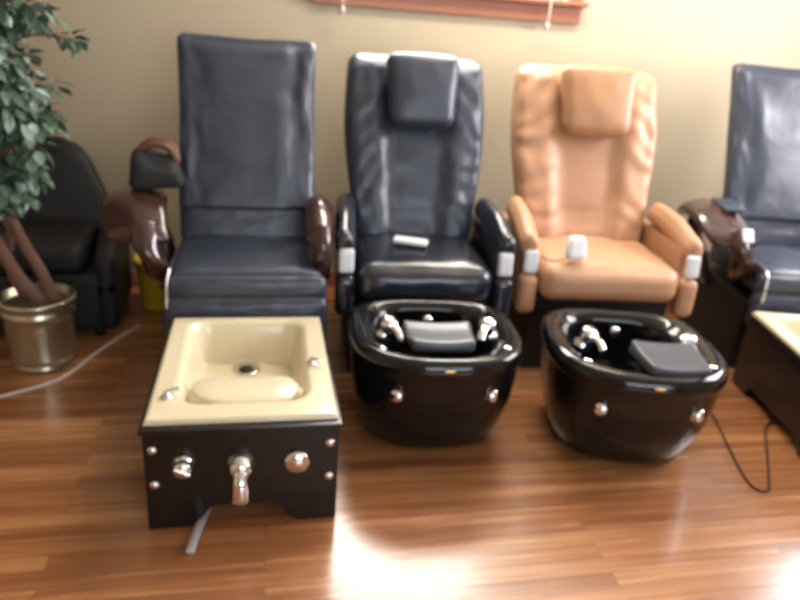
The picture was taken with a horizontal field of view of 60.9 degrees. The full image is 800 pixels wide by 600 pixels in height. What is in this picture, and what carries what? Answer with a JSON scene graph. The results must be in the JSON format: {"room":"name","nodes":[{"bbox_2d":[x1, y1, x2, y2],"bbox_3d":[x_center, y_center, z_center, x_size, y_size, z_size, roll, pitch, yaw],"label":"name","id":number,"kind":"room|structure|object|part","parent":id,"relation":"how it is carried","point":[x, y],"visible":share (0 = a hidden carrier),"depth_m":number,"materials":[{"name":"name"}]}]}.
{"room":"salon","nodes":[
{"label":"salon","id":0,"kind":"room"},
{"bbox_2d":[0,287,799,599],"bbox_3d":[0.356,1.114,1.038,5.900,0.060,6.500,0,22,-11],"label":"floor","id":1,"kind":"structure","parent":0,"point":[515,512],"depth_m":2.05,"materials":[{"name":"brown wood"}]},
{"bbox_2d":[0,0,90,373],"bbox_3d":[-1.483,-0.636,2.350,0.825,1.926,0.662,0,22,-11],"label":"potted tree","id":2,"kind":"object","parent":1,"relation":"on","point":[38,318],"visible":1,"depth_m":2.46,"materials":[{"name":"green plant"}]},
{"bbox_3d":[-1.423,0.113,2.696,0.286,0.292,0.286,0,22,-11],"label":"pot","id":3,"kind":"part","parent":2,"relation":"part of","materials":[{"name":"gold metal"}]},
{"bbox_2d":[0,136,132,335],"bbox_3d":[-1.605,-0.293,3.024,0.720,0.770,0.592,-1,23,-14],"label":"armchair","id":4,"kind":"object","parent":1,"relation":"on","point":[67,233],"visible":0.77,"depth_m":2.96,"materials":[{"name":"black leather"}]},
{"bbox_3d":[-1.591,-0.251,2.972,0.460,0.144,0.460,-1,23,-14],"label":"seat","id":5,"kind":"part","parent":4,"relation":"part of","materials":[{"name":"black leather"}]},
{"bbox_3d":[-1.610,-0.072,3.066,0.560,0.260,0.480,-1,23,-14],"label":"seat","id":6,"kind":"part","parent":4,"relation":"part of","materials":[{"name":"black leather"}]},
{"bbox_3d":[-1.639,-0.505,3.140,0.720,0.470,0.207,-1,23,-14],"label":"backrest","id":7,"kind":"part","parent":4,"relation":"part of","materials":[{"name":"black leather"}]},
{"bbox_3d":[-1.322,0.130,3.003,0.048,0.045,0.047,-1,23,-14],"label":"leg","id":8,"kind":"part","parent":4,"relation":"part of","materials":[{"name":"black"}]},
{"bbox_3d":[-1.310,-0.144,3.113,0.090,0.400,0.500,-1,23,-14],"label":"armrest","id":9,"kind":"part","parent":4,"relation":"part of","materials":[{"name":"black leather"}]},
{"bbox_2d":[0,324,140,397],"bbox_3d":[-1.425,0.299,2.614,0.198,0.009,1.159,17,25,29],"label":"cord","id":10,"kind":"object","parent":1,"relation":"on","point":[135,327],"visible":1,"depth_m":2.67,"materials":[{"name":"beige plastic"}]},
{"bbox_2d":[132,253,163,310],"bbox_3d":[-1.169,-0.091,3.305,0.236,0.250,0.245,0,22,-11],"label":"bucket","id":11,"kind":"object","parent":1,"relation":"on","point":[152,296],"visible":0.47,"depth_m":3.24,"materials":[{"name":"yellow plastic"}]},
{"bbox_3d":[-1.152,-0.155,3.218,0.236,0.043,0.130,0,22,-11],"label":"handle","id":12,"kind":"part","parent":11,"relation":"part of","materials":[{"name":"yellow metal"}]},
{"bbox_2d":[185,507,211,554],"bbox_3d":[-0.570,0.593,2.038,0.034,0.018,0.456,3,22,-3],"label":"hose","id":13,"kind":"object","parent":1,"relation":"on","point":[194,537],"visible":0.38,"depth_m":1.88,"materials":[{"name":"grey plastic"}]},
{"bbox_2d":[101,33,333,335],"bbox_3d":[-0.712,-0.374,2.729,0.868,1.270,0.836,0,22,-11],"label":"chair","id":14,"kind":"object","parent":1,"relation":"on","point":[257,236],"visible":0.94,"depth_m":2.73,"materials":[{"name":"black leather"}]},
{"bbox_3d":[-1.000,-0.348,2.597,0.245,0.150,0.440,-1,23,-14],"label":"armrest","id":15,"kind":"part","parent":14,"relation":"part of","materials":[{"name":"brown wood"}]},
{"bbox_3d":[-0.891,-0.165,2.510,0.143,0.283,0.208,18,26,30],"label":"arm post","id":16,"kind":"part","parent":14,"relation":"part of","materials":[{"name":"brown wood"}]},
{"bbox_2d":[129,137,184,189],"bbox_3d":[-0.929,-0.518,2.591,0.200,0.188,0.140,-2,23,-17],"label":"handbag","id":17,"kind":"object","parent":14,"relation":"on","point":[150,169],"visible":1,"depth_m":2.54,"materials":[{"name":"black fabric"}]},
{"bbox_3d":[-0.911,-0.552,2.549,0.158,0.092,0.042,0,22,-11],"label":"handle","id":18,"kind":"part","parent":17,"relation":"part of","materials":[{"name":"brown leather"}]},
{"bbox_3d":[-0.921,-0.573,2.600,0.158,0.092,0.042,0,22,-11],"label":"handle","id":19,"kind":"part","parent":17,"relation":"part of","materials":[{"name":"brown leather"}]},
{"bbox_2d":[180,206,304,239],"bbox_3d":[-0.633,-0.329,2.841,0.545,0.185,0.114,0,5,-11],"label":"lumbar cushion","id":20,"kind":"object","parent":14,"relation":"on","point":[196,222],"depth_m":2.78,"materials":[{"name":"black leather"}]},
{"bbox_3d":[-0.610,-0.155,2.731,0.559,0.148,0.540,0,22,-11],"label":"seat","id":21,"kind":"part","parent":14,"relation":"part of","materials":[{"name":"black leather"}]},
{"bbox_3d":[-0.628,-0.726,2.812,0.557,0.670,0.349,0,22,-11],"label":"backrest","id":22,"kind":"part","parent":14,"relation":"part of","materials":[{"name":"black leather"}]},
{"bbox_3d":[-0.321,-0.332,2.687,0.116,0.149,0.360,1,22,-9],"label":"armrest","id":23,"kind":"part","parent":14,"relation":"part of","materials":[{"name":"brown wood"}]},
{"bbox_3d":[-0.308,-0.168,2.631,0.083,0.282,0.180,0,22,-11],"label":"arm post","id":24,"kind":"part","parent":14,"relation":"part of","materials":[{"name":"brown wood"}]},
{"bbox_2d":[137,317,342,528],"bbox_3d":[-0.493,0.353,2.181,0.540,0.367,0.779,0,22,-11],"label":"spa","id":25,"kind":"object","parent":1,"relation":"on","point":[240,411],"visible":1,"depth_m":1.93,"materials":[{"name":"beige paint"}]},
{"bbox_3d":[-0.642,0.256,1.918,0.046,0.010,0.014,-14,28,-37],"label":"fitting lever","id":26,"kind":"part","parent":25,"relation":"part of","materials":[{"name":"silver metal"}]},
{"bbox_3d":[-0.586,0.453,1.833,0.062,0.062,0.040,0,22,-11],"label":"control knob","id":27,"kind":"part","parent":25,"relation":"part of","materials":[{"name":"silver metal"}]},
{"bbox_3d":[-0.489,0.213,2.158,0.540,0.014,0.716,0,22,-11],"label":"frame","id":28,"kind":"part","parent":25,"relation":"part of","materials":[{"name":"beige plastic"}]},
{"bbox_3d":[-0.437,0.463,1.864,0.082,0.082,0.046,0,22,-11],"label":"faucet handle","id":29,"kind":"part","parent":25,"relation":"part of","materials":[{"name":"silver metal"}]},
{"bbox_3d":[-0.435,0.508,1.854,0.046,0.096,0.047,0,22,-11],"label":"faucet lever","id":30,"kind":"part","parent":25,"relation":"part of","materials":[{"name":"silver metal"}]},
{"bbox_2d":[142,317,338,425],"bbox_3d":[-0.494,0.261,2.184,0.520,0.154,0.682,0,22,-11],"label":"basin","id":31,"kind":"object","parent":25,"relation":"in","point":[240,371],"depth_m":2.10,"materials":[{"name":"beige"}]},
{"bbox_3d":[-0.265,0.190,2.152,0.046,0.010,0.014,13,24,20],"label":"fitting lever","id":32,"kind":"part","parent":25,"relation":"part of","materials":[{"name":"silver metal"}]},
{"bbox_2d":[333,52,516,372],"bbox_3d":[0.068,-0.382,2.912,0.723,1.260,0.813,1,22,-9],"label":"chair","id":33,"kind":"object","parent":1,"relation":"on","point":[414,121],"visible":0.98,"depth_m":2.87,"materials":[{"name":"black leather"}]},
{"bbox_3d":[-0.238,-0.184,2.871,0.062,0.300,0.460,1,22,-9],"label":"arm panel","id":34,"kind":"part","parent":33,"relation":"part of","materials":[{"name":"black leather"}]},
{"bbox_3d":[-0.221,-0.318,2.736,0.082,0.132,0.400,2,28,-6],"label":"armrest","id":35,"kind":"part","parent":33,"relation":"part of","materials":[{"name":"black leather"}]},
{"bbox_3d":[-0.215,-0.023,2.652,0.078,0.170,0.075,1,22,-9],"label":"arm","id":36,"kind":"part","parent":33,"relation":"part of","materials":[{"name":"black leather"}]},
{"bbox_3d":[-0.204,-0.149,2.593,0.058,0.095,0.030,1,15,-9],"label":"arm trim","id":37,"kind":"part","parent":33,"relation":"part of","materials":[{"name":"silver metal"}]},
{"bbox_2d":[393,235,427,246],"bbox_3d":[0.043,-0.240,2.777,0.140,0.020,0.060,9,22,7],"label":"remote control","id":38,"kind":"object","parent":33,"relation":"on","point":[397,239],"visible":1,"depth_m":2.75,"materials":[{"name":"white plastic"}]},
{"bbox_3d":[0.062,-0.671,2.984,0.618,0.740,0.396,1,22,-9],"label":"backrest","id":39,"kind":"part","parent":33,"relation":"part of","materials":[{"name":"black leather"}]},
{"bbox_3d":[0.070,-0.163,2.876,0.541,0.178,0.580,1,22,-9],"label":"seat","id":40,"kind":"part","parent":33,"relation":"part of","materials":[{"name":"black leather"}]},
{"bbox_2d":[387,52,459,129],"bbox_3d":[0.096,-0.878,2.861,0.311,0.316,0.111,1,5,-9],"label":"pillow","id":41,"kind":"object","parent":33,"relation":"on","point":[423,89],"depth_m":2.82,"materials":[{"name":"black leather"}]},
{"bbox_3d":[0.367,-0.174,2.964,0.062,0.300,0.460,1,22,-9],"label":"arm panel","id":42,"kind":"part","parent":33,"relation":"part of","materials":[{"name":"black leather"}]},
{"bbox_3d":[0.394,-0.308,2.831,0.082,0.132,0.400,0,28,-12],"label":"armrest","id":43,"kind":"part","parent":33,"relation":"part of","materials":[{"name":"black leather"}]},
{"bbox_3d":[0.406,-0.013,2.747,0.078,0.170,0.075,1,22,-9],"label":"arm","id":44,"kind":"part","parent":33,"relation":"part of","materials":[{"name":"black leather"}]},
{"bbox_3d":[0.417,-0.139,2.688,0.058,0.095,0.030,1,15,-9],"label":"arm trim","id":45,"kind":"part","parent":33,"relation":"part of","materials":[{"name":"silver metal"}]},
{"bbox_2d":[347,299,523,447],"bbox_3d":[0.114,0.253,2.432,0.608,0.453,0.551,1,22,-8],"label":"spa","id":46,"kind":"object","parent":1,"relation":"on","point":[425,373],"visible":1,"depth_m":2.25,"materials":[{"name":"black plastic"}]},
{"bbox_2d":[375,315,404,341],"bbox_3d":[-0.034,0.102,2.293,0.091,0.090,0.121,0,22,-11],"label":"tap","id":47,"kind":"object","parent":46,"relation":"on","point":[389,323],"depth_m":2.29,"materials":[{"name":"silver metal"}]},
{"bbox_3d":[-0.011,0.306,2.178,0.054,0.054,0.032,10,16,14],"label":"knob","id":48,"kind":"part","parent":46,"relation":"part of","materials":[{"name":"silver metal"}]},
{"bbox_2d":[476,316,497,342],"bbox_3d":[0.299,0.108,2.341,0.100,0.090,0.116,0,22,-11],"label":"tap","id":49,"kind":"object","parent":46,"relation":"on","point":[486,325],"depth_m":2.33,"materials":[{"name":"silver metal"}]},
{"bbox_3d":[0.303,0.312,2.223,0.054,0.054,0.032,-9,19,-30],"label":"knob","id":50,"kind":"part","parent":46,"relation":"part of","materials":[{"name":"silver metal"}]},
{"bbox_2d":[501,64,702,367],"bbox_3d":[0.848,-0.384,3.068,0.790,1.260,0.812,2,22,-7],"label":"chair","id":51,"kind":"object","parent":1,"relation":"on","point":[583,136],"visible":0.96,"depth_m":3.02,"materials":[{"name":"orange"}]},
{"bbox_3d":[0.505,-0.190,3.031,0.062,0.300,0.460,2,22,-7],"label":"arm panel","id":52,"kind":"part","parent":51,"relation":"part of","materials":[{"name":"leather"}]},
{"bbox_3d":[0.520,-0.325,2.896,0.082,0.132,0.400,3,28,-4],"label":"armrest","id":53,"kind":"part","parent":51,"relation":"part of","materials":[{"name":"leather"}]},
{"bbox_3d":[0.519,-0.030,2.811,0.078,0.170,0.075,2,22,-7],"label":"arm","id":54,"kind":"part","parent":51,"relation":"part of","materials":[{"name":"leather"}]},
{"bbox_3d":[0.530,-0.156,2.752,0.058,0.095,0.030,2,15,-7],"label":"arm trim","id":55,"kind":"part","parent":51,"relation":"part of","materials":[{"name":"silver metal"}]},
{"bbox_2d":[541,235,586,261],"bbox_3d":[0.653,-0.206,2.733,0.223,0.099,0.060,-4,24,-21],"label":"remote control","id":56,"kind":"object","parent":51,"relation":"on","point":[576,246],"visible":1,"depth_m":2.74,"materials":[{"name":"white plastic"}]},
{"bbox_3d":[0.623,-0.169,2.716,0.150,0.031,0.014,-9,25,-29],"label":"cord","id":57,"kind":"part","parent":56,"relation":"part of","materials":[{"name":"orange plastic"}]},
{"bbox_3d":[0.847,-0.673,3.140,0.684,0.740,0.396,2,22,-7],"label":"backrest","id":58,"kind":"part","parent":51,"relation":"part of","materials":[{"name":"leather"}]},
{"bbox_2d":[561,64,636,138],"bbox_3d":[0.880,-0.880,3.017,0.345,0.316,0.111,2,5,-7],"label":"pillow","id":59,"kind":"object","parent":51,"relation":"on","point":[598,101],"depth_m":2.98,"materials":[{"name":"leather"}]},
{"bbox_3d":[0.846,-0.166,3.031,0.599,0.178,0.579,2,22,-7],"label":"seat","id":60,"kind":"part","parent":51,"relation":"part of","materials":[{"name":"leather"}]},
{"bbox_3d":[1.178,-0.172,3.115,0.062,0.300,0.460,2,22,-7],"label":"arm panel","id":61,"kind":"part","parent":51,"relation":"part of","materials":[{"name":"leather"}]},
{"bbox_3d":[1.204,-0.306,2.982,0.082,0.132,0.400,0,28,-10],"label":"armrest","id":62,"kind":"part","parent":51,"relation":"part of","materials":[{"name":"leather"}]},
{"bbox_3d":[1.210,-0.011,2.897,0.078,0.170,0.075,2,22,-7],"label":"arm","id":63,"kind":"part","parent":51,"relation":"part of","materials":[{"name":"leather"}]},
{"bbox_3d":[1.220,-0.137,2.838,0.058,0.095,0.030,2,15,-7],"label":"arm trim","id":64,"kind":"part","parent":51,"relation":"part of","materials":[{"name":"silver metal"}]},
{"bbox_2d":[539,308,727,462],"bbox_3d":[0.808,0.301,2.448,0.608,0.453,0.594,4,22,-1],"label":"spa","id":65,"kind":"object","parent":1,"relation":"on","point":[617,386],"visible":1,"depth_m":2.26,"materials":[{"name":"black plastic"}]},
{"bbox_2d":[573,325,606,352],"bbox_3d":[0.650,0.140,2.330,0.080,0.090,0.126,0,22,-11],"label":"tap","id":66,"kind":"object","parent":65,"relation":"on","point":[589,333],"depth_m":2.32,"materials":[{"name":"silver metal"}]},
{"bbox_3d":[0.649,0.350,2.196,0.054,0.054,0.032,14,17,21],"label":"knob","id":67,"kind":"part","parent":65,"relation":"part of","materials":[{"name":"silver metal"}]},
{"bbox_2d":[677,333,697,345],"bbox_3d":[0.996,0.156,2.357,0.082,0.090,0.065,-13,28,-37],"label":"tap","id":68,"kind":"object","parent":65,"relation":"on","point":[685,339],"depth_m":2.32,"materials":[{"name":"silver metal"}]},
{"bbox_3d":[0.965,0.373,2.200,0.054,0.054,0.032,-5,17,-23],"label":"knob","id":69,"kind":"part","parent":65,"relation":"part of","materials":[{"name":"silver metal"}]},
{"bbox_2d":[676,63,799,366],"bbox_3d":[1.824,-0.400,3.230,1.036,1.310,0.830,3,22,-3],"label":"chair","id":70,"kind":"object","parent":1,"relation":"on","point":[752,262],"visible":0.94,"depth_m":3.24,"materials":[{"name":"black leather"}]},
{"bbox_3d":[1.431,-0.379,3.141,0.245,0.150,0.440,2,22,-6],"label":"armrest","id":71,"kind":"part","parent":70,"relation":"part of","materials":[{"name":"brown wood"}]},
{"bbox_3d":[1.526,-0.191,3.039,0.214,0.284,0.144,-16,30,-41],"label":"arm post","id":72,"kind":"part","parent":70,"relation":"part of","materials":[{"name":"brown wood"}]},
{"bbox_3d":[1.506,-0.277,2.944,0.050,0.060,0.012,3,-7,-3],"label":"arm trim","id":73,"kind":"part","parent":70,"relation":"part of","materials":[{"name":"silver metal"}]},
{"bbox_3d":[1.839,-0.162,3.220,0.559,0.148,0.540,3,22,-3],"label":"seat","id":74,"kind":"part","parent":70,"relation":"part of","materials":[{"name":"black leather"}]},
{"bbox_3d":[1.866,-0.750,3.299,0.557,0.710,0.350,3,22,-3],"label":"backrest","id":75,"kind":"part","parent":70,"relation":"part of","materials":[{"name":"black leather"}]},
{"bbox_2d":[743,219,799,246],"bbox_3d":[1.842,-0.335,3.333,0.545,0.185,0.114,3,5,-3],"label":"lumbar cushion","id":76,"kind":"object","parent":70,"relation":"on","point":[767,232],"depth_m":3.28,"materials":[{"name":"black leather"}]},
{"bbox_2d":[711,413,778,492],"bbox_3d":[1.397,0.498,2.648,0.318,0.024,0.846,7,22,7],"label":"power cable","id":77,"kind":"object","parent":1,"relation":"on","point":[770,422],"visible":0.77,"depth_m":2.46,"materials":[{"name":"black plastic"}]},
{"bbox_2d":[731,311,799,457],"bbox_3d":[1.742,0.355,2.609,0.540,0.367,0.779,4,22,0],"label":"spa","id":78,"kind":"object","parent":1,"relation":"on","point":[768,362],"visible":1,"depth_m":2.73,"materials":[{"name":"black paint"}]},
{"bbox_3d":[1.753,0.215,2.587,0.540,0.014,0.716,4,22,0],"label":"frame","id":79,"kind":"part","parent":78,"relation":"part of","materials":[{"name":"beige ceramic"}]},
{"bbox_2d":[752,311,799,354],"bbox_3d":[1.750,0.262,2.613,0.520,0.154,0.682,4,22,0],"label":"basin","id":80,"kind":"object","parent":78,"relation":"in","point":[772,333],"depth_m":2.79,"materials":[{"name":"beige"}]},
{"bbox_2d":[6,0,799,271],"bbox_3d":[-0.120,-1.308,3.371,5.800,2.600,0.150,0,22,-11],"label":"wall","id":81,"kind":"structure","parent":0,"point":[125,95],"depth_m":3.42,"materials":[{"name":"beige paint"}]},
{"bbox_2d":[132,271,334,286],"bbox_3d":[-0.196,-0.114,3.768,5.500,0.085,0.014,0,22,-11],"label":"baseboard","id":82,"kind":"structure","parent":81,"relation":"attached to","point":[331,282],"depth_m":3.71,"materials":[{"name":"brown wood"}]},
{"bbox_2d":[311,0,588,30],"bbox_3d":[0.275,-1.896,3.158,1.395,1.135,0.193,0,22,-11],"label":"window","id":83,"kind":"structure","parent":81,"relation":"in","point":[554,11],"depth_m":3.33,"materials":[{"name":"brown wood"}]},
{"bbox_3d":[-0.242,-1.782,3.043,0.020,0.935,0.087,0,22,-11],"label":"blind cord","id":84,"kind":"part","parent":83,"relation":"part of","materials":[{"name":"white fabric"}]},
{"bbox_3d":[0.245,-1.492,3.312,1.395,0.024,0.150,0,22,-11],"label":"sill","id":85,"kind":"part","parent":83,"relation":"part of","materials":[{"name":"brown wood"}]},
{"bbox_3d":[0.758,-1.785,3.244,0.020,0.935,0.087,0,22,-11],"label":"blind cord","id":86,"kind":"part","parent":83,"relation":"part of","materials":[{"name":"white fabric"}]}
]}

